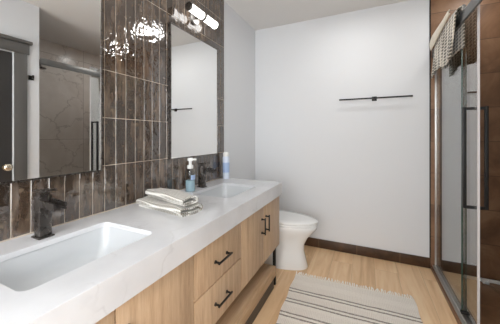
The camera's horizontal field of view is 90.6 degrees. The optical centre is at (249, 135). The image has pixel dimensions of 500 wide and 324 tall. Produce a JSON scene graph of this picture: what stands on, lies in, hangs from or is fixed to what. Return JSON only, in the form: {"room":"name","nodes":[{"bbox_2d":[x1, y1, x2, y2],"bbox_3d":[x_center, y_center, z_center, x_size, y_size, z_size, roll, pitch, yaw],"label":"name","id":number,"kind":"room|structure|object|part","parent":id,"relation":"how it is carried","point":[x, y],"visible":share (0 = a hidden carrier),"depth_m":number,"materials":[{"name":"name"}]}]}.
{"room":"bathroom","nodes":[
{"label":"bathroom","id":0,"kind":"room"},
{"bbox_2d":[0,0,254,242],"bbox_3d":[-0.853,-0.035,1.249,0.106,2.570,4.340,0,0,25],"label":"wall","id":1,"kind":"structure","parent":0,"point":[239,36],"depth_m":2.65,"materials":[{"name":"white paint"}]},
{"bbox_2d":[0,0,102,184],"bbox_3d":[-0.894,-0.297,1.000,0.024,0.955,0.604,0,0,25],"label":"wall mirror","id":2,"kind":"object","parent":1,"relation":"attached to","point":[51,51],"visible":1,"depth_m":1.06,"materials":[{"name":"grey mirror"}]},
{"bbox_2d":[0,0,223,240],"bbox_3d":[-0.701,-0.461,1.451,0.009,1.716,2.099,0,0,25],"label":"wall tiles","id":3,"kind":"structure","parent":1,"relation":"attached to","point":[141,26],"depth_m":1.46,"materials":[{"name":"brown tile"}]},
{"bbox_2d":[185,1,217,28],"bbox_3d":[-0.394,-0.940,1.956,0.121,0.104,0.356,0,0,25],"label":"lamp","id":4,"kind":"object","parent":3,"relation":"attached to","point":[196,14],"visible":1,"depth_m":1.93,"materials":[{"name":"silver metal"}]},
{"bbox_3d":[-0.440,-0.940,1.978,0.018,0.104,0.104,0,0,25],"label":"wall plate","id":5,"kind":"part","parent":4,"relation":"part of","materials":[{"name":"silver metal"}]},
{"bbox_2d":[168,22,217,159],"bbox_3d":[-0.431,-0.312,1.990,0.024,0.955,0.604,0,0,25],"label":"wall mirror","id":6,"kind":"object","parent":1,"relation":"attached to","point":[192,62],"visible":1,"depth_m":1.91,"materials":[{"name":"grey mirror"}]},
{"bbox_2d":[224,0,407,30],"bbox_3d":[0.457,-1.370,0.636,3.000,0.100,4.340,0,0,25],"label":"ceiling","id":7,"kind":"structure","parent":0,"point":[259,14],"depth_m":2.56,"materials":[{"name":"white paint"}]},
{"bbox_2d":[253,245,499,323],"bbox_3d":[0.458,1.300,0.636,3.000,0.100,4.340,0,0,25],"label":"floor","id":8,"kind":"structure","parent":0,"point":[418,282],"depth_m":2.08,"materials":[{"name":"brown wood"}]},
{"bbox_2d":[95,196,278,323],"bbox_3d":[-0.399,0.878,1.377,0.597,0.744,1.946,0,0,25],"label":"vanity cabinet","id":9,"kind":"object","parent":8,"relation":"on","point":[228,281],"visible":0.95,"depth_m":1.28,"materials":[{"name":"brown wood"}]},
{"bbox_3d":[-0.491,0.725,0.575,0.020,0.421,0.370,0,0,25],"label":"door","id":10,"kind":"part","parent":9,"relation":"part of","materials":[{"name":"brown wood"}]},
{"bbox_2d":[0,178,281,323],"bbox_3d":[-0.404,0.453,1.384,0.588,0.102,1.965,0,0,25],"label":"countertop","id":11,"kind":"structure","parent":9,"relation":"on","point":[88,293],"depth_m":0.89,"materials":[{"name":"white stone"}]},
{"bbox_2d":[31,188,66,239],"bbox_3d":[-0.786,0.304,0.969,0.150,0.196,0.054,0,0,25],"label":"faucet","id":12,"kind":"object","parent":11,"relation":"on","point":[44,204],"visible":1,"depth_m":0.97,"materials":[{"name":"grey metal"}]},
{"bbox_3d":[-0.826,0.399,0.988,0.060,0.006,0.054,0,0,25],"label":"plate","id":13,"kind":"part","parent":12,"relation":"part of","materials":[{"name":"grey metal"}]},
{"bbox_3d":[-0.810,0.221,0.980,0.084,0.030,0.040,0,0,25],"label":"lever","id":14,"kind":"part","parent":12,"relation":"part of","materials":[{"name":"grey metal"}]},
{"bbox_3d":[-0.762,0.266,0.958,0.098,0.031,0.046,0,0,25],"label":"spout","id":15,"kind":"part","parent":12,"relation":"part of","materials":[{"name":"grey metal"}]},
{"bbox_2d":[0,226,147,291],"bbox_3d":[-0.629,0.495,0.896,0.372,0.145,0.513,0,0,25],"label":"sink basin","id":16,"kind":"object","parent":11,"relation":"in","point":[30,270],"visible":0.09,"depth_m":0.98,"materials":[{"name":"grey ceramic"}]},
{"bbox_2d":[136,196,202,216],"bbox_3d":[-0.450,0.377,1.373,0.387,0.048,0.164,0,0,33],"label":"folded towel","id":17,"kind":"object","parent":11,"relation":"on","point":[147,202],"visible":0.76,"depth_m":1.29,"materials":[{"name":"fabric"}]},
{"bbox_2d":[145,188,197,206],"bbox_3d":[-0.434,0.326,1.360,0.347,0.048,0.112,0,0,38],"label":"folded towel","id":18,"kind":"object","parent":17,"relation":"on","point":[174,196],"visible":1,"depth_m":1.30,"materials":[{"name":"fabric"}]},
{"bbox_2d":[186,158,196,191],"bbox_3d":[-0.429,0.281,1.803,0.088,0.242,0.072,0,0,25],"label":"soap dispenser","id":19,"kind":"object","parent":11,"relation":"on","point":[190,184],"visible":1,"depth_m":1.78,"materials":[{"name":"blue plastic"}]},
{"bbox_2d":[197,162,216,187],"bbox_3d":[-0.337,0.304,1.929,0.150,0.196,0.054,0,0,25],"label":"faucet","id":20,"kind":"object","parent":11,"relation":"on","point":[202,169],"visible":1,"depth_m":1.93,"materials":[{"name":"grey metal"}]},
{"bbox_3d":[-0.361,0.221,1.941,0.084,0.030,0.040,0,0,25],"label":"lever","id":21,"kind":"part","parent":20,"relation":"part of","materials":[{"name":"grey metal"}]},
{"bbox_3d":[-0.313,0.266,1.918,0.098,0.031,0.046,0,0,25],"label":"spout","id":22,"kind":"part","parent":20,"relation":"part of","materials":[{"name":"grey metal"}]},
{"bbox_2d":[197,185,250,197],"bbox_3d":[-0.180,0.495,1.856,0.372,0.145,0.513,0,0,25],"label":"sink basin","id":23,"kind":"object","parent":11,"relation":"in","point":[224,191],"visible":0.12,"depth_m":2.06,"materials":[{"name":"grey ceramic"}]},
{"bbox_2d":[223,152,228,178],"bbox_3d":[-0.226,0.275,2.333,0.065,0.252,0.065,0,0,25],"label":"lotion bottle","id":24,"kind":"object","parent":11,"relation":"on","point":[225,154],"visible":1,"depth_m":2.31,"materials":[{"name":"blue plastic"}]},
{"bbox_3d":[-0.332,0.725,0.914,0.020,0.421,0.370,0,0,25],"label":"door","id":25,"kind":"part","parent":9,"relation":"part of","materials":[{"name":"brown wood"}]},
{"bbox_3d":[-0.157,0.835,1.288,0.020,0.202,0.445,0,0,25],"label":"drawer","id":26,"kind":"part","parent":9,"relation":"part of","materials":[{"name":"brown wood"}]},
{"bbox_3d":[-0.157,0.622,1.288,0.020,0.214,0.445,0,0,25],"label":"drawer","id":27,"kind":"part","parent":9,"relation":"part of","materials":[{"name":"brown wood"}]},
{"bbox_3d":[-0.135,0.838,1.275,0.032,0.018,0.135,0,0,25],"label":"handle","id":28,"kind":"part","parent":9,"relation":"part of","materials":[{"name":"black metal"}]},
{"bbox_3d":[-0.135,0.628,1.275,0.032,0.018,0.135,0,0,25],"label":"handle","id":29,"kind":"part","parent":9,"relation":"part of","materials":[{"name":"black metal"}]},
{"bbox_2d":[215,263,275,323],"bbox_3d":[-0.423,1.125,1.353,0.557,0.080,1.832,0,0,25],"label":"shelf","id":30,"kind":"object","parent":9,"relation":"attached to","point":[241,309],"depth_m":1.68,"materials":[{"name":"brown wood"}]},
{"bbox_3d":[0.015,0.725,1.657,0.020,0.421,0.360,0,0,25],"label":"door","id":31,"kind":"part","parent":9,"relation":"part of","materials":[{"name":"brown wood"}]},
{"bbox_3d":[0.099,0.650,1.775,0.032,0.122,0.018,0,0,25],"label":"handle","id":32,"kind":"part","parent":9,"relation":"part of","materials":[{"name":"black metal"}]},
{"bbox_3d":[0.169,0.725,1.986,0.020,0.421,0.357,0,0,25],"label":"door","id":33,"kind":"part","parent":9,"relation":"part of","materials":[{"name":"brown wood"}]},
{"bbox_2d":[264,210,317,269],"bbox_3d":[0.252,0.905,2.482,0.842,0.690,0.414,0,0,25],"label":"toilet","id":34,"kind":"object","parent":8,"relation":"on","point":[295,228],"visible":0.38,"depth_m":2.31,"materials":[{"name":"white ceramic"}]},
{"bbox_3d":[0.358,0.827,2.432,0.598,0.019,0.368,0,0,25],"label":"seat","id":35,"kind":"part","parent":34,"relation":"part of","materials":[{"name":"white ceramic"}]},
{"bbox_3d":[0.355,0.801,2.433,0.612,0.026,0.374,0,0,25],"label":"lid","id":36,"kind":"part","parent":34,"relation":"part of","materials":[{"name":"white ceramic"}]},
{"bbox_2d":[276,271,422,323],"bbox_3d":[0.570,1.244,1.429,0.915,0.013,1.461,0,0,22],"label":"woven rug","id":37,"kind":"object","parent":8,"relation":"on","point":[309,300],"visible":1,"depth_m":1.81,"materials":[{"name":"white fabric"}]},
{"bbox_2d":[431,266,474,323],"bbox_3d":[1.440,1.239,1.659,0.096,0.022,1.455,0,0,25],"label":"trim","id":38,"kind":"structure","parent":8,"relation":"on","point":[432,268],"depth_m":1.87,"materials":[{"name":"metal"}]},
{"bbox_2d":[432,0,488,323],"bbox_3d":[1.449,0.187,1.655,0.124,2.080,1.455,0,0,25],"label":"shower enclosure","id":39,"kind":"object","parent":38,"relation":"on","point":[441,267],"visible":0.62,"depth_m":1.69,"materials":[{"name":"clear glass"}]},
{"bbox_3d":[1.596,0.182,2.004,0.008,2.064,0.682,0,0,25],"label":"fixed panel","id":40,"kind":"part","parent":39,"relation":"part of","materials":[{"name":"clear glass"}]},
{"bbox_2d":[430,6,464,77],"bbox_3d":[1.493,-0.694,1.907,0.077,0.368,0.630,0,0,25],"label":"towel","id":41,"kind":"object","parent":39,"relation":"hanging from","point":[447,43],"visible":1,"depth_m":1.79,"materials":[{"name":"fabric"}]},
{"bbox_3d":[1.410,-0.767,1.673,0.012,0.065,1.451,0,0,25],"label":"rail","id":42,"kind":"part","parent":39,"relation":"part of","materials":[{"name":"silver metal"}]},
{"bbox_3d":[1.391,0.136,1.530,0.124,0.632,0.022,0,0,25],"label":"handle","id":43,"kind":"part","parent":39,"relation":"part of","materials":[{"name":"black metal"}]},
{"bbox_2d":[463,275,499,284],"bbox_3d":[1.950,1.233,2.010,0.270,0.034,0.285,0,0,25],"label":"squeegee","id":44,"kind":"object","parent":8,"relation":"on","point":[483,280],"visible":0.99,"depth_m":2.10,"materials":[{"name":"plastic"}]},
{"bbox_2d":[255,0,499,280],"bbox_3d":[1.401,-0.035,2.535,2.900,2.570,0.100,0,0,25],"label":"wall","id":45,"kind":"structure","parent":0,"point":[360,168],"depth_m":2.52,"materials":[{"name":"white paint"}]},
{"bbox_2d":[304,237,430,268],"bbox_3d":[0.888,1.201,2.713,1.797,0.098,0.012,0,0,25],"label":"baseboard","id":46,"kind":"structure","parent":45,"relation":"attached to","point":[409,259],"depth_m":2.54,"materials":[{"name":"tile"}]},
{"bbox_2d":[339,95,412,100],"bbox_3d":[1.257,-0.380,2.511,0.660,0.044,0.066,0,0,25],"label":"towel bar","id":47,"kind":"object","parent":45,"relation":"attached to","point":[375,98],"visible":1,"depth_m":2.48,"materials":[{"name":"black metal"}]},
{"bbox_2d":[429,0,430,257],"bbox_3d":[1.701,-0.084,2.337,0.010,2.472,0.006,0,0,25],"label":"trim","id":48,"kind":"structure","parent":45,"relation":"attached to","point":[429,0],"depth_m":2.34,"materials":[{"name":"black metal"}]}
]}

